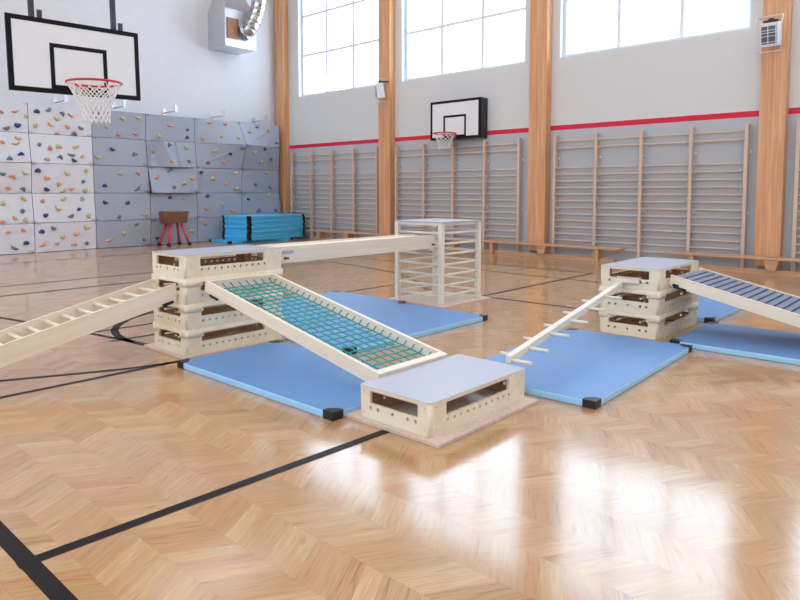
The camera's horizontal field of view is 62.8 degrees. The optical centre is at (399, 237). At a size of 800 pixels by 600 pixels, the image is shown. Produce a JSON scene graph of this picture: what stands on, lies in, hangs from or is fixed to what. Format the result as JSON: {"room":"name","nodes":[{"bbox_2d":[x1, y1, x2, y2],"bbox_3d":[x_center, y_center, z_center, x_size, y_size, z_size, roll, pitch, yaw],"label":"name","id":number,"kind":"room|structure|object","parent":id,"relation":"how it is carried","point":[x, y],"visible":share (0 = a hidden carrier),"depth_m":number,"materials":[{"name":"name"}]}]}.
{"room":"sports hall","nodes":[
{"label":"sports hall","id":0,"kind":"room"},
{"bbox_2d":[0,0,274,223],"bbox_3d":[-10.358,-3.531,11.858,0.350,8.000,20.000,4,5,42],"label":"wall","id":1,"kind":"structure","parent":0,"point":[177,67],"depth_m":16.69,"materials":[{"name":"paint"}]},
{"bbox_2d":[0,100,95,254],"bbox_3d":[-7.935,-1.264,14.023,0.540,3.174,2.608,4,5,42],"label":"wall","id":2,"kind":"structure","parent":1,"relation":"attached to","point":[59,191],"depth_m":14.10,"materials":[{"name":"white plastic"}]},
{"bbox_2d":[53,95,67,105],"bbox_3d":[-7.453,-3.033,14.395,0.600,0.210,0.100,4,5,42],"label":"wall bracket","id":3,"kind":"object","parent":1,"relation":"attached to","point":[55,100],"visible":0.85,"depth_m":14.46,"materials":[{"name":"metal"}]},
{"bbox_2d":[111,100,126,110],"bbox_3d":[-6.580,-3.100,15.355,0.600,0.210,0.100,4,5,42],"label":"wall bracket","id":4,"kind":"object","parent":1,"relation":"attached to","point":[114,107],"visible":0.83,"depth_m":15.38,"materials":[{"name":"metal"}]},
{"bbox_2d":[162,105,177,114],"bbox_3d":[-5.720,-3.167,16.301,0.600,0.210,0.100,4,5,42],"label":"wall bracket","id":5,"kind":"object","parent":1,"relation":"attached to","point":[164,112],"visible":0.93,"depth_m":16.30,"materials":[{"name":"metal"}]},
{"bbox_2d":[91,109,280,247],"bbox_3d":[-5.219,-1.464,16.865,0.735,3.174,5.238,4,5,42],"label":"wall","id":6,"kind":"structure","parent":1,"relation":"attached to","point":[122,193],"depth_m":16.35,"materials":[{"name":"white plastic"}]},
{"bbox_2d":[210,110,224,119],"bbox_3d":[-4.813,-3.237,17.298,0.600,0.210,0.100,4,5,42],"label":"wall bracket","id":7,"kind":"object","parent":1,"relation":"attached to","point":[223,111],"visible":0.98,"depth_m":17.25,"materials":[{"name":"metal"}]},
{"bbox_2d":[208,0,265,54],"bbox_3d":[-4.218,-6.424,17.248,1.247,2.917,1.156,4,5,42],"label":"ventilation unit","id":8,"kind":"object","parent":1,"relation":"attached to","point":[233,25],"visible":1,"depth_m":17.03,"materials":[{"name":"metal"}]},
{"bbox_2d":[252,114,267,123],"bbox_3d":[-3.905,-3.307,18.296,0.600,0.210,0.100,4,5,42],"label":"wall bracket","id":9,"kind":"object","parent":1,"relation":"attached to","point":[254,121],"visible":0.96,"depth_m":18.29,"materials":[{"name":"metal"}]},
{"bbox_2d":[0,237,799,599],"bbox_3d":[-0.430,1.067,3.457,26.750,0.002,20.450,4,5,42],"label":"floor","id":10,"kind":"structure","parent":0,"point":[127,472],"depth_m":3.00,"materials":[{"name":"wood"}]},
{"bbox_2d":[0,279,176,367],"bbox_3d":[-2.555,0.695,4.560,0.411,0.587,1.996,4,5,42],"label":"ladder","id":11,"kind":"object","parent":10,"relation":"on","point":[21,341],"visible":1,"depth_m":4.75,"materials":[{"name":"brown wood"}]},
{"bbox_2d":[157,211,190,246],"bbox_3d":[-5.502,-0.225,15.957,0.560,0.830,0.670,4,5,42],"label":"vaulting buck","id":12,"kind":"object","parent":10,"relation":"on","point":[166,217],"visible":1,"depth_m":15.85,"materials":[{"name":"brown leather"}]},
{"bbox_2d":[144,329,285,358],"bbox_3d":[-1.586,0.903,5.664,0.665,0.020,0.975,4,5,42],"label":"baseboard","id":13,"kind":"structure","parent":10,"relation":"on","point":[152,346],"depth_m":5.46,"materials":[{"name":"brown wood"}]},
{"bbox_2d":[153,309,282,355],"bbox_3d":[-1.548,0.792,5.645,0.548,0.202,0.958,4,5,42],"label":"tier","id":14,"kind":"object","parent":13,"relation":"on","point":[186,343],"visible":0.79,"depth_m":5.39,"materials":[{"name":"brown wood"}]},
{"bbox_2d":[154,292,282,330],"bbox_3d":[-1.548,0.590,5.631,0.548,0.202,0.958,4,5,42],"label":"tier","id":15,"kind":"object","parent":14,"relation":"on","point":[185,317],"visible":0.63,"depth_m":5.32,"materials":[{"name":"brown wood"}]},
{"bbox_2d":[151,266,282,304],"bbox_3d":[-1.548,0.387,5.617,0.548,0.202,0.958,4,5,42],"label":"tier","id":16,"kind":"object","parent":15,"relation":"on","point":[188,291],"visible":0.35,"depth_m":5.25,"materials":[{"name":"brown wood"}]},
{"bbox_2d":[152,245,281,278],"bbox_3d":[-1.548,0.194,5.603,0.538,0.184,0.948,4,5,42],"label":"tier","id":17,"kind":"object","parent":16,"relation":"on","point":[189,265],"visible":1,"depth_m":5.45,"materials":[{"name":"brown wood"}]},
{"bbox_2d":[209,237,292,243],"bbox_3d":[-3.939,0.055,17.439,1.945,0.064,0.990,-4,6,-45],"label":"mat","id":18,"kind":"object","parent":10,"relation":"on","point":[226,241],"visible":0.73,"depth_m":16.93,"materials":[{"name":"plastic"}]},
{"bbox_2d":[223,234,304,240],"bbox_3d":[-3.629,-0.025,17.645,0.995,0.062,2.055,3,5,34],"label":"mat","id":19,"kind":"object","parent":18,"relation":"on","point":[299,235],"visible":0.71,"depth_m":16.99,"materials":[{"name":"plastic"}]},
{"bbox_2d":[222,232,303,237],"bbox_3d":[-3.638,-0.085,17.613,0.995,0.062,2.055,3,5,34],"label":"mat","id":20,"kind":"object","parent":19,"relation":"on","point":[295,233],"visible":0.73,"depth_m":16.97,"materials":[{"name":"plastic"}]},
{"bbox_2d":[222,230,304,235],"bbox_3d":[-3.637,-0.150,17.643,0.995,0.062,2.055,3,5,34],"label":"mat","id":21,"kind":"object","parent":20,"relation":"on","point":[292,231],"visible":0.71,"depth_m":17.00,"materials":[{"name":"plastic"}]},
{"bbox_2d":[223,227,304,233],"bbox_3d":[-3.624,-0.210,17.611,0.995,0.062,2.055,3,5,34],"label":"mat","id":22,"kind":"object","parent":21,"relation":"on","point":[302,228],"visible":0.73,"depth_m":16.96,"materials":[{"name":"plastic"}]},
{"bbox_2d":[223,225,304,230],"bbox_3d":[-3.625,-0.275,17.644,0.995,0.062,2.055,3,5,34],"label":"mat","id":23,"kind":"object","parent":22,"relation":"on","point":[298,226],"visible":0.71,"depth_m":17.03,"materials":[{"name":"plastic"}]},
{"bbox_2d":[222,223,304,228],"bbox_3d":[-3.633,-0.335,17.599,0.995,0.062,2.055,3,5,34],"label":"mat","id":24,"kind":"object","parent":23,"relation":"on","point":[293,224],"visible":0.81,"depth_m":16.95,"materials":[{"name":"plastic"}]},
{"bbox_2d":[223,221,304,225],"bbox_3d":[-3.617,-0.400,17.632,0.995,0.062,2.055,3,5,34],"label":"mat","id":25,"kind":"object","parent":24,"relation":"on","point":[288,222],"visible":0.75,"depth_m":16.99,"materials":[{"name":"plastic"}]},
{"bbox_2d":[222,218,304,223],"bbox_3d":[-3.629,-0.459,17.591,0.995,0.062,2.055,3,5,34],"label":"mat","id":26,"kind":"object","parent":25,"relation":"on","point":[300,219],"visible":0.76,"depth_m":16.97,"materials":[{"name":"plastic"}]},
{"bbox_2d":[222,216,304,220],"bbox_3d":[-3.630,-0.524,17.627,0.995,0.062,2.055,3,5,34],"label":"mat","id":27,"kind":"object","parent":26,"relation":"on","point":[295,217],"visible":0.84,"depth_m":16.98,"materials":[{"name":"plastic"}]},
{"bbox_2d":[222,213,303,218],"bbox_3d":[-3.639,-0.584,17.583,0.995,0.062,2.055,3,5,34],"label":"mat","id":28,"kind":"object","parent":27,"relation":"on","point":[249,216],"visible":1,"depth_m":16.99,"materials":[{"name":"plastic"}]},
{"bbox_2d":[177,340,384,420],"bbox_3d":[-0.714,0.959,4.651,1.725,0.050,0.920,4,5,42],"label":"mat","id":29,"kind":"object","parent":10,"relation":"on","point":[292,375],"visible":0.74,"depth_m":4.52,"materials":[{"name":"blue plastic"}]},
{"bbox_2d":[274,0,289,213],"bbox_3d":[-3.403,-4.016,18.898,0.390,7.980,0.198,4,5,42],"label":"column","id":30,"kind":"structure","parent":10,"relation":"on","point":[280,6],"depth_m":18.80,"materials":[{"name":"brown wood"}]},
{"bbox_2d":[209,291,405,322],"bbox_3d":[-1.026,0.779,7.214,1.170,0.050,1.955,4,5,42],"label":"mat","id":31,"kind":"object","parent":10,"relation":"on","point":[356,302],"visible":0.31,"depth_m":7.46,"materials":[{"name":"blue plastic"}]},
{"bbox_2d":[307,229,393,240],"bbox_3d":[-1.340,-0.010,16.871,2.980,0.272,0.240,4,5,42],"label":"bench","id":32,"kind":"object","parent":10,"relation":"on","point":[321,233],"visible":0.65,"depth_m":16.90,"materials":[{"name":"brown wood"}]},
{"bbox_2d":[282,302,487,354],"bbox_3d":[-0.192,0.839,6.364,1.180,0.050,1.935,4,5,42],"label":"mat","id":33,"kind":"object","parent":10,"relation":"on","point":[412,320],"visible":0.73,"depth_m":6.37,"materials":[{"name":"blue plastic"}]},
{"bbox_2d":[378,0,394,234],"bbox_3d":[-0.326,-3.820,16.113,0.380,7.980,0.198,4,5,42],"label":"column","id":34,"kind":"structure","parent":10,"relation":"on","point":[386,8],"depth_m":16.08,"materials":[{"name":"brown wood"}]},
{"bbox_2d":[372,78,388,103],"bbox_3d":[-0.466,-3.549,15.890,0.374,0.560,0.394,-1,4,-13],"label":"floodlight","id":35,"kind":"object","parent":34,"relation":"attached to","point":[378,87],"visible":1,"depth_m":15.76,"materials":[{"name":"white plastic"}]},
{"bbox_2d":[387,291,490,308],"bbox_3d":[0.475,0.742,7.964,0.880,0.020,0.920,4,5,42],"label":"baseboard","id":36,"kind":"structure","parent":10,"relation":"on","point":[460,299],"depth_m":7.83,"materials":[{"name":"brown wood"}]},
{"bbox_2d":[395,218,480,304],"bbox_3d":[0.462,0.260,7.949,0.733,0.942,0.778,4,5,42],"label":"cube","id":37,"kind":"object","parent":36,"relation":"on","point":[438,264],"visible":0.94,"depth_m":7.86,"materials":[{"name":"beige paint"}]},
{"bbox_2d":[257,234,434,262],"bbox_3d":[-0.445,0.112,6.768,0.334,0.186,2.245,4,5,42],"label":"bridge","id":38,"kind":"object","parent":37,"relation":"on","point":[336,248],"visible":0.87,"depth_m":6.54,"materials":[{"name":"brown wood"}]},
{"bbox_2d":[345,388,538,447],"bbox_3d":[0.271,1.024,3.936,0.697,0.020,0.985,4,5,42],"label":"baseboard","id":39,"kind":"structure","parent":10,"relation":"on","point":[445,438],"depth_m":3.76,"materials":[{"name":"brown wood"}]},
{"bbox_2d":[361,354,524,437],"bbox_3d":[0.278,0.921,3.946,0.538,0.184,0.948,4,5,42],"label":"vaulting box section","id":40,"kind":"object","parent":39,"relation":"on","point":[430,386],"visible":1,"depth_m":3.76,"materials":[{"name":"brown wood"}]},
{"bbox_2d":[204,273,446,381],"bbox_3d":[-0.620,0.596,4.774,1.926,0.459,0.668,4,5,42],"label":"ramp","id":41,"kind":"object","parent":40,"relation":"attached to","point":[216,289],"visible":1,"depth_m":4.69,"materials":[{"name":"brown wood"}]},
{"bbox_2d":[445,237,466,250],"bbox_3d":[0.697,0.120,15.028,2.320,0.272,0.240,4,5,42],"label":"bench","id":42,"kind":"object","parent":10,"relation":"on","point":[452,245],"visible":0.18,"depth_m":14.49,"materials":[{"name":"brown wood"}]},
{"bbox_2d":[527,0,552,252],"bbox_3d":[2.842,-3.619,13.246,0.395,7.980,0.198,4,5,42],"label":"column","id":43,"kind":"structure","parent":10,"relation":"on","point":[540,71],"depth_m":13.25,"materials":[{"name":"brown wood"}]},
{"bbox_2d":[481,239,624,262],"bbox_3d":[2.856,0.257,13.074,3.250,0.272,0.240,4,5,42],"label":"bench","id":44,"kind":"object","parent":10,"relation":"on","point":[543,249],"visible":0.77,"depth_m":12.95,"materials":[{"name":"brown wood"}]},
{"bbox_2d":[485,328,691,409],"bbox_3d":[1.374,0.934,5.001,1.075,0.050,1.895,3,5,40],"label":"mat","id":45,"kind":"object","parent":10,"relation":"on","point":[588,369],"visible":0.73,"depth_m":4.79,"materials":[{"name":"blue plastic"}]},
{"bbox_2d":[599,296,697,339],"bbox_3d":[2.413,0.758,6.331,0.567,0.215,1.054,4,5,42],"label":"tier","id":46,"kind":"object","parent":10,"relation":"on","point":[656,329],"visible":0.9,"depth_m":6.03,"materials":[{"name":"beige wood"}]},
{"bbox_2d":[599,276,696,315],"bbox_3d":[2.413,0.543,6.316,0.567,0.215,1.054,4,5,42],"label":"tier","id":47,"kind":"object","parent":46,"relation":"on","point":[657,305],"visible":0.77,"depth_m":5.96,"materials":[{"name":"beige wood"}]},
{"bbox_2d":[601,257,698,291],"bbox_3d":[2.413,0.338,6.302,0.557,0.194,1.043,4,5,42],"label":"tier","id":48,"kind":"object","parent":47,"relation":"on","point":[657,269],"visible":0.7,"depth_m":6.07,"materials":[{"name":"brown wood"}]},
{"bbox_2d":[500,276,641,364],"bbox_3d":[1.390,0.586,5.093,0.274,0.338,2.234,3,5,37],"label":"beam","id":49,"kind":"structure","parent":48,"relation":"attached to","point":[532,343],"depth_m":4.89,"materials":[{"name":"beige paint"}]},
{"bbox_2d":[669,267,799,327],"bbox_3d":[3.405,0.640,5.490,2.007,0.561,0.793,4,5,42],"label":"ramp","id":50,"kind":"object","parent":48,"relation":"attached to","point":[777,305],"visible":1,"depth_m":5.67,"materials":[{"name":"beige wood"}]},
{"bbox_2d":[627,293,741,322],"bbox_3d":[3.370,0.757,7.531,0.995,0.050,1.895,4,5,42],"label":"mat","id":51,"kind":"object","parent":10,"relation":"on","point":[709,310],"visible":0.18,"depth_m":7.01,"materials":[{"name":"blue plastic"}]},
{"bbox_2d":[664,251,799,276],"bbox_3d":[5.874,0.448,10.343,3.300,0.272,0.240,4,5,42],"label":"bench","id":52,"kind":"object","parent":10,"relation":"on","point":[772,264],"visible":0.78,"depth_m":10.51,"materials":[{"name":"brown wood"}]},
{"bbox_2d":[669,322,799,364],"bbox_3d":[3.216,0.903,5.449,1.540,0.050,1.055,4,5,42],"label":"mat","id":53,"kind":"object","parent":10,"relation":"on","point":[750,342],"visible":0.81,"depth_m":5.52,"materials":[{"name":"blue plastic"}]},
{"bbox_2d":[753,0,792,268],"bbox_3d":[5.986,-3.419,10.401,0.375,7.980,0.198,4,5,42],"label":"column","id":54,"kind":"structure","parent":10,"relation":"on","point":[775,65],"depth_m":10.45,"materials":[{"name":"brown wood"}]},
{"bbox_2d":[753,13,785,54],"bbox_3d":[5.785,-3.161,10.213,0.374,0.561,0.394,-4,6,-44],"label":"floodlight","id":55,"kind":"object","parent":54,"relation":"attached to","point":[770,34],"visible":1,"depth_m":10.12,"materials":[{"name":"white plastic"}]},
{"bbox_2d":[760,25,775,45],"bbox_3d":[5.693,-3.127,10.128,0.045,0.277,0.227,-4,6,-44],"label":"grille","id":56,"kind":"object","parent":55,"relation":"attached to","point":[767,32],"depth_m":10.13,"materials":[{"name":"white plastic"}]},
{"bbox_2d":[288,0,799,271],"bbox_3d":[6.288,-3.441,10.566,26.750,8.000,0.450,4,5,42],"label":"wall","id":57,"kind":"structure","parent":0,"point":[708,83],"depth_m":12.81,"materials":[{"name":"paint"}]},
{"bbox_2d":[290,147,378,238],"bbox_3d":[-1.797,-1.143,17.672,3.482,2.420,0.148,4,5,42],"label":"wall bars","id":58,"kind":"object","parent":57,"relation":"attached to","point":[311,155],"visible":0.82,"depth_m":17.58,"materials":[{"name":"brown wood"}]},
{"bbox_2d":[301,0,377,96],"bbox_3d":[-1.580,-5.526,17.494,3.150,3.250,0.090,4,5,42],"label":"window","id":59,"kind":"structure","parent":57,"relation":"in","point":[353,3],"depth_m":17.80,"materials":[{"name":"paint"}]},
{"bbox_2d":[430,97,487,148],"bbox_3d":[1.096,-2.493,14.443,1.390,1.105,0.892,4,5,42],"label":"basketball backboard","id":60,"kind":"object","parent":57,"relation":"attached to","point":[460,119],"visible":1,"depth_m":14.44,"materials":[{"name":"white paint"}]},
{"bbox_2d":[395,138,524,251],"bbox_3d":[1.240,-0.950,14.925,3.562,2.420,0.148,4,5,42],"label":"wall bars","id":61,"kind":"object","parent":57,"relation":"attached to","point":[485,145],"visible":0.76,"depth_m":14.60,"materials":[{"name":"brown wood"}]},
{"bbox_2d":[405,0,524,80],"bbox_3d":[1.427,-5.335,14.773,3.430,3.250,0.090,4,5,42],"label":"window","id":62,"kind":"structure","parent":57,"relation":"in","point":[484,16],"depth_m":15.13,"materials":[{"name":"paint"}]},
{"bbox_2d":[551,123,752,267],"bbox_3d":[4.441,-0.747,12.027,3.597,2.420,0.148,4,5,42],"label":"wall bars","id":63,"kind":"object","parent":57,"relation":"attached to","point":[692,133],"visible":0.86,"depth_m":11.87,"materials":[{"name":"brown wood"}]},
{"bbox_2d":[563,0,751,56],"bbox_3d":[4.584,-5.134,11.916,3.465,3.250,0.090,4,5,42],"label":"window","id":64,"kind":"structure","parent":57,"relation":"in","point":[566,2],"depth_m":12.33,"materials":[{"name":"paint"}]},
{"bbox_2d":[791,120,799,271],"bbox_3d":[7.590,-0.546,9.177,3.612,2.420,0.148,4,5,42],"label":"wall bars","id":65,"kind":"object","parent":57,"relation":"attached to","point":[796,203],"visible":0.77,"depth_m":10.32,"materials":[{"name":"brown wood"}]},
{"bbox_3d":[-0.420,-6.997,2.679,27.050,0.200,20.750,4,5,42],"label":"ceiling","id":66,"kind":"structure","parent":0,"visible":0},
{"bbox_2d":[4,0,140,123],"bbox_3d":[-3.696,-4.282,7.541,0.787,5.874,1.525,4,7,43],"label":"basketball backboard","id":67,"kind":"object","parent":66,"relation":"hanging from","point":[44,55],"visible":1,"depth_m":7.81,"materials":[{"name":"white paint"}]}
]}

